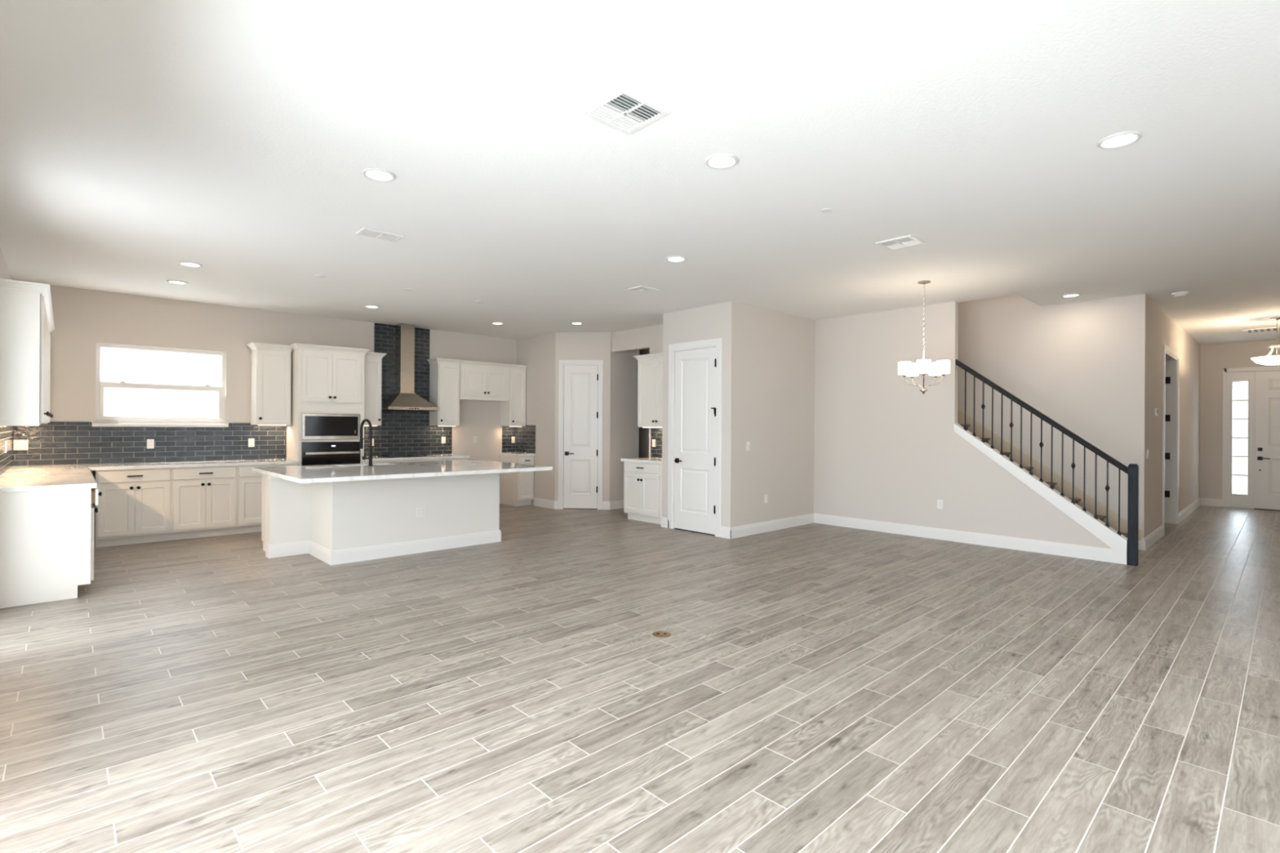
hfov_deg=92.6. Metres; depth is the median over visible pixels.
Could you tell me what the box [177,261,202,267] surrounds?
recessed light
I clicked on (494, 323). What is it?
recessed light
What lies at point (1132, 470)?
stair railing
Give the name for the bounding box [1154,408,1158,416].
thermostat
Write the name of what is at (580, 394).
door
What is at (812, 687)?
floor
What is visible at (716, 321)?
wall
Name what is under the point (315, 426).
microwave
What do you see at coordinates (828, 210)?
ceiling plate
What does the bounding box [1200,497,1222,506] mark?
baseboard
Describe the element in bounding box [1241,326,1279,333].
ceiling vent
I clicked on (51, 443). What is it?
backsplash
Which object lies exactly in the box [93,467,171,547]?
base cabinet
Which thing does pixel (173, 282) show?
recessed light
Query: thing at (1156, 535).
baseboard
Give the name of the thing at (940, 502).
outlet
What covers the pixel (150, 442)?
socket
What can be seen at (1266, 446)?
door
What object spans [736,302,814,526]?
wall
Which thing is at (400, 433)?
backsplash
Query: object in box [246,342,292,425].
upper cabinet
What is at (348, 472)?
island countertop
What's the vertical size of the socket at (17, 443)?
0.068 m
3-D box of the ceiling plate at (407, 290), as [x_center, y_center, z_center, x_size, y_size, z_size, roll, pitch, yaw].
[-2.713,-1.603,7.183,0.110,0.008,0.110,0,0,-43]
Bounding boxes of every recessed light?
[166,280,188,284]
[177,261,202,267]
[362,168,395,182]
[364,305,379,308]
[491,322,503,324]
[570,322,582,324]
[665,256,686,262]
[705,153,737,168]
[1061,293,1081,297]
[1097,131,1142,149]
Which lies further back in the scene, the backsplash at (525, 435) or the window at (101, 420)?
the backsplash at (525, 435)
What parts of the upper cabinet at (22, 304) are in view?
crown, door, door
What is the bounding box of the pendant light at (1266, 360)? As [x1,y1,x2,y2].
[1250,316,1279,365]
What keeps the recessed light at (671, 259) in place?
in the ceiling
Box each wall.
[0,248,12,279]
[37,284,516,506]
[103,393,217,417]
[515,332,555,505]
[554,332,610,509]
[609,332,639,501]
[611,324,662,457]
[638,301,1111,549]
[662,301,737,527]
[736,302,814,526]
[957,293,1146,537]
[1145,295,1200,537]
[1199,339,1279,498]
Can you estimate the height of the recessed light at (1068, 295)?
0.011 m
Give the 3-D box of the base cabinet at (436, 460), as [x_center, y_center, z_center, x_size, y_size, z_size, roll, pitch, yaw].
[-3.587,0.948,9.623,0.860,0.880,0.663,0,0,-43]
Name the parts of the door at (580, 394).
handle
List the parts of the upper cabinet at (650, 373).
door, crown, door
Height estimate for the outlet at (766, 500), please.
0.116 m
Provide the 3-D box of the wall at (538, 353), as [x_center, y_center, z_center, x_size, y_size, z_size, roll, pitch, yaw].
[-1.820,-0.101,10.882,0.120,3.000,1.240,0,0,-43]
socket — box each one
[15,441,20,448]
[21,441,26,448]
[148,440,152,446]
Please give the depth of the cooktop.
9.57 m
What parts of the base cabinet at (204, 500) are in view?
door, drawer, pull handle, door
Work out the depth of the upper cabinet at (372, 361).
9.20 m
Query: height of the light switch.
0.116 m
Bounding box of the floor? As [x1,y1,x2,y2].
[0,503,1279,852]
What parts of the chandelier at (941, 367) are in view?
lamp shade, lamp shade, stem, lamp shade, chain, lamp shade, lamp shade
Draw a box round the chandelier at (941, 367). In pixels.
[897,280,950,394]
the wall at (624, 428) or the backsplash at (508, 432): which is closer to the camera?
the wall at (624, 428)
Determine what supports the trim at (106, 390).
on the wall at (114, 405)
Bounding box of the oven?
[301,441,359,465]
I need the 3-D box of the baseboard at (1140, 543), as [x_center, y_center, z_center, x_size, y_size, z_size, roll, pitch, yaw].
[5.817,1.375,7.224,0.016,0.140,0.200,0,0,-43]
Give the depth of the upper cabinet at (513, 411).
10.93 m
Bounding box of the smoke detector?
[1171,291,1188,297]
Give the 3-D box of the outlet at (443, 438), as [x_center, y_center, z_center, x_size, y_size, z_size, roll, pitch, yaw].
[-3.312,0.230,10.316,0.072,0.116,0.010,0,0,-43]
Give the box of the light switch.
[746,441,750,450]
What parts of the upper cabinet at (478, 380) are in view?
door, crown, door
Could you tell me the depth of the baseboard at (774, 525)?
8.30 m
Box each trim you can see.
[103,387,217,397]
[954,423,1127,564]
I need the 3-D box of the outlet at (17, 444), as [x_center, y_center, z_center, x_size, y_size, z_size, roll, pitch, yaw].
[-6.966,0.207,6.886,0.118,0.116,0.010,0,0,-43]
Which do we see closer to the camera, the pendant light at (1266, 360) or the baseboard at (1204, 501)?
the pendant light at (1266, 360)
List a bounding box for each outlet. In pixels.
[13,440,28,450]
[146,439,154,448]
[248,438,254,447]
[415,506,426,517]
[441,436,445,443]
[472,436,476,443]
[511,436,515,443]
[652,439,655,446]
[652,631,671,637]
[764,494,768,503]
[937,499,942,509]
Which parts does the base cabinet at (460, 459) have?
drawer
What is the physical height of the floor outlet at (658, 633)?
0.006 m
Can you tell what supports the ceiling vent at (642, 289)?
in the ceiling
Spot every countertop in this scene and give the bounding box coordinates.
[0,458,298,493]
[251,459,552,483]
[364,453,469,461]
[499,452,534,456]
[621,457,662,463]
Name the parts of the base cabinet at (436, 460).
drawer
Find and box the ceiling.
[0,0,1279,345]
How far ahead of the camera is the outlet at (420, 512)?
6.77 m
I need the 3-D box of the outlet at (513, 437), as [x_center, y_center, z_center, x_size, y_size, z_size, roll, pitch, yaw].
[-2.325,0.246,11.242,0.072,0.116,0.010,0,0,-43]
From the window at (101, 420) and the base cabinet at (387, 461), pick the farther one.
the base cabinet at (387, 461)
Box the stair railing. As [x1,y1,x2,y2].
[955,359,1138,565]
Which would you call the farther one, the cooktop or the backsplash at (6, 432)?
the cooktop
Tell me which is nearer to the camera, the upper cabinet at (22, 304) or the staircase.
the upper cabinet at (22, 304)
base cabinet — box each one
[0,487,102,608]
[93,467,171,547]
[170,466,237,540]
[235,463,297,533]
[364,460,391,463]
[391,458,445,462]
[445,457,467,460]
[499,454,533,506]
[623,461,662,524]
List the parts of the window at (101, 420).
sill, sash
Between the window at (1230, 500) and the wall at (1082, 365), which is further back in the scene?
the window at (1230, 500)
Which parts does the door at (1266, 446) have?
handle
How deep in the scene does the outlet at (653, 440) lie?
9.61 m
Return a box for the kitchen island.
[261,472,501,565]
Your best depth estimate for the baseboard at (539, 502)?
10.46 m
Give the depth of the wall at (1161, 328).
8.40 m
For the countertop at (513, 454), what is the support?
on the base cabinet at (517, 488)
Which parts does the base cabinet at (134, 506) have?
door, drawer, pull handle, door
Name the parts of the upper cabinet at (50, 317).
door, door, crown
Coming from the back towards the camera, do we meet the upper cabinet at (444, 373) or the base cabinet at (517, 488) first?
the base cabinet at (517, 488)
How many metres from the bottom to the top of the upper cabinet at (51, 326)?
1.103 m
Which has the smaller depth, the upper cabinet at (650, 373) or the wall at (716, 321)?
the wall at (716, 321)
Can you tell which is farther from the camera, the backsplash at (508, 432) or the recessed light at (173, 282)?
the backsplash at (508, 432)
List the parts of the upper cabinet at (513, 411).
door, crown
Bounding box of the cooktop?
[377,454,439,457]
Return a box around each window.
[92,342,228,426]
[1222,368,1253,509]
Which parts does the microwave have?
glass door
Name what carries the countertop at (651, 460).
on the base cabinet at (642, 482)
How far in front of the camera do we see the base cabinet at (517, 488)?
10.77 m
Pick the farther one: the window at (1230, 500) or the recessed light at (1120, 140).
the window at (1230, 500)
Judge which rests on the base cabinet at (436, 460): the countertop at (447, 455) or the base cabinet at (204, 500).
the countertop at (447, 455)
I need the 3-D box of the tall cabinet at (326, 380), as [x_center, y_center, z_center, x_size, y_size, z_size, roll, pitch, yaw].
[-4.494,0.133,8.764,0.965,2.500,0.660,0,0,-43]
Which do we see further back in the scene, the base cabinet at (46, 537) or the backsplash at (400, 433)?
the backsplash at (400, 433)
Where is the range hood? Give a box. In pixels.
[381,323,437,411]
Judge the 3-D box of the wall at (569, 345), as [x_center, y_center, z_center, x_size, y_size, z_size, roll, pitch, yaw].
[-0.971,-0.096,10.434,0.933,3.000,0.120,0,0,2]
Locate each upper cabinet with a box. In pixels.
[0,278,51,426]
[41,301,53,423]
[44,312,53,423]
[45,322,54,423]
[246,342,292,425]
[364,351,386,426]
[426,357,461,426]
[459,360,511,401]
[500,364,527,426]
[633,352,662,427]
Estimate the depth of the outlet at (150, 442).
7.66 m
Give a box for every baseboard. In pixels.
[533,497,623,509]
[661,516,731,538]
[729,513,813,538]
[813,513,1127,564]
[1137,537,1143,550]
[1143,497,1200,550]
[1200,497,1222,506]
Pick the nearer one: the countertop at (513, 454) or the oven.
the oven
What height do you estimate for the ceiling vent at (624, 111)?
0.013 m
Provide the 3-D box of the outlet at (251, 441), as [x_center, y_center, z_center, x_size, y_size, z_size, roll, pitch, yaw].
[-5.341,0.222,8.411,0.072,0.116,0.010,0,0,-43]
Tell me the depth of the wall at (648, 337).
9.86 m
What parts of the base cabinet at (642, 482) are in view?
door, drawer, door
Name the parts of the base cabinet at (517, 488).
drawer, door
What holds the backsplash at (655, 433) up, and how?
attached to the wall at (648, 337)
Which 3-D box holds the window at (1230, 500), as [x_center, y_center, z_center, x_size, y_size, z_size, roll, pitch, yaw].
[10.865,0.206,11.119,0.096,2.540,0.400,0,0,-43]
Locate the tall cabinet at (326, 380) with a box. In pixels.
[286,342,369,466]
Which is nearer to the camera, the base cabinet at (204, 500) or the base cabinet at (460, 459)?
the base cabinet at (204, 500)
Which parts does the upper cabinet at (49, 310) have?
door, door, crown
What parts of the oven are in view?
oven door, control panel, handle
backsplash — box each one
[0,426,12,475]
[12,421,286,466]
[364,323,452,456]
[502,426,515,453]
[515,425,535,453]
[650,427,662,457]
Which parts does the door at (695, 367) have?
handle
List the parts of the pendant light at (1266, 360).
lamp shade, stem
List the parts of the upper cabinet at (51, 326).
door, door, crown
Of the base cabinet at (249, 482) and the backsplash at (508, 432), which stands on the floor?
the base cabinet at (249, 482)
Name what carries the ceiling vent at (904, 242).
in the ceiling
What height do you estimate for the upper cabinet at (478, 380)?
0.650 m
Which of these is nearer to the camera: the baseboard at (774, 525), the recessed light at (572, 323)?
the baseboard at (774, 525)
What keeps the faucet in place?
on the island countertop at (348, 472)
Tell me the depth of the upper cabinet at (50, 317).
6.20 m
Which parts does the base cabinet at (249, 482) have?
door, drawer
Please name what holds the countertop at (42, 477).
on the base cabinet at (46, 537)
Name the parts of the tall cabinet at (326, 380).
door, crown, door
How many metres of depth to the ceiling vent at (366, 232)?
5.10 m
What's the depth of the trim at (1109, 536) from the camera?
6.82 m
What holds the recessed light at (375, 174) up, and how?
in the ceiling
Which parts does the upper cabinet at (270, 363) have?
crown, door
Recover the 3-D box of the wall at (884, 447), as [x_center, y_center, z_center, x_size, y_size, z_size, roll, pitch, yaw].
[2.194,-1.277,9.579,0.100,5.400,8.625,0,0,-43]
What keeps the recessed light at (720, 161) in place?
in the ceiling
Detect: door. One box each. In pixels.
[558,360,603,509]
[667,337,722,537]
[1162,343,1179,535]
[1224,365,1279,511]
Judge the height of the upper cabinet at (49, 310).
1.103 m
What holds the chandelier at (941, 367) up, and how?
hanging from the ceiling
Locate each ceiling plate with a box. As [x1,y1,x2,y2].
[404,288,413,291]
[820,208,831,213]
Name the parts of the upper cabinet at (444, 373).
crown, door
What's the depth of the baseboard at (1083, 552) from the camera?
7.46 m
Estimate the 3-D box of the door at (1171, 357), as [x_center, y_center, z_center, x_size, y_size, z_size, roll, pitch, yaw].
[7.251,0.177,9.012,1.560,2.555,0.887,0,0,-43]
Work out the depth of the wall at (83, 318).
8.15 m
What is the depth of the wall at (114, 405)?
10.66 m
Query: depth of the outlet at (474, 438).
10.71 m
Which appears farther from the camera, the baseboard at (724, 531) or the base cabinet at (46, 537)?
the baseboard at (724, 531)
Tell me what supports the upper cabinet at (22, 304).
attached to the wall at (4, 272)
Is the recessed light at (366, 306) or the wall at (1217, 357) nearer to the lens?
the recessed light at (366, 306)
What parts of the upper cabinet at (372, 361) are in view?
door, crown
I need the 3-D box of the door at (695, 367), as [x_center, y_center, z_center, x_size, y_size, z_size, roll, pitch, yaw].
[0.747,0.138,8.208,0.174,2.553,0.945,0,0,-43]
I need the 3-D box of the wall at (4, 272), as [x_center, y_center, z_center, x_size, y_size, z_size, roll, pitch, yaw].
[-3.416,-0.111,2.909,0.120,3.000,10.920,0,0,-43]
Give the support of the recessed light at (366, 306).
in the ceiling
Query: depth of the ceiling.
3.55 m
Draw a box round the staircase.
[957,408,1142,540]
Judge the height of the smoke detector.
0.045 m
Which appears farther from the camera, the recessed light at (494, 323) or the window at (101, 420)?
the recessed light at (494, 323)
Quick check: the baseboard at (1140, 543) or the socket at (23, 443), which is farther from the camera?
the baseboard at (1140, 543)
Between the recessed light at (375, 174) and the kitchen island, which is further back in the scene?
the kitchen island
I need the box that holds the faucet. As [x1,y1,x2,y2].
[359,418,373,466]
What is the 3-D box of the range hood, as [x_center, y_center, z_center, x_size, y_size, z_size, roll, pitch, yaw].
[-3.658,-0.932,9.652,0.770,1.361,0.494,0,0,-43]
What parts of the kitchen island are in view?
baseboard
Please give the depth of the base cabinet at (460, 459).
9.82 m
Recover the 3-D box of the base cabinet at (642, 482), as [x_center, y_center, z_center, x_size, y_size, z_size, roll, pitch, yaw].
[0.237,0.972,9.162,0.603,0.880,0.873,0,0,-43]
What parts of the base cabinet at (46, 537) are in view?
door, drawer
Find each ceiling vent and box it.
[355,227,404,242]
[581,87,670,134]
[627,285,658,293]
[875,235,925,250]
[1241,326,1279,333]
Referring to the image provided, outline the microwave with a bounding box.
[301,413,359,439]
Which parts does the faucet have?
spout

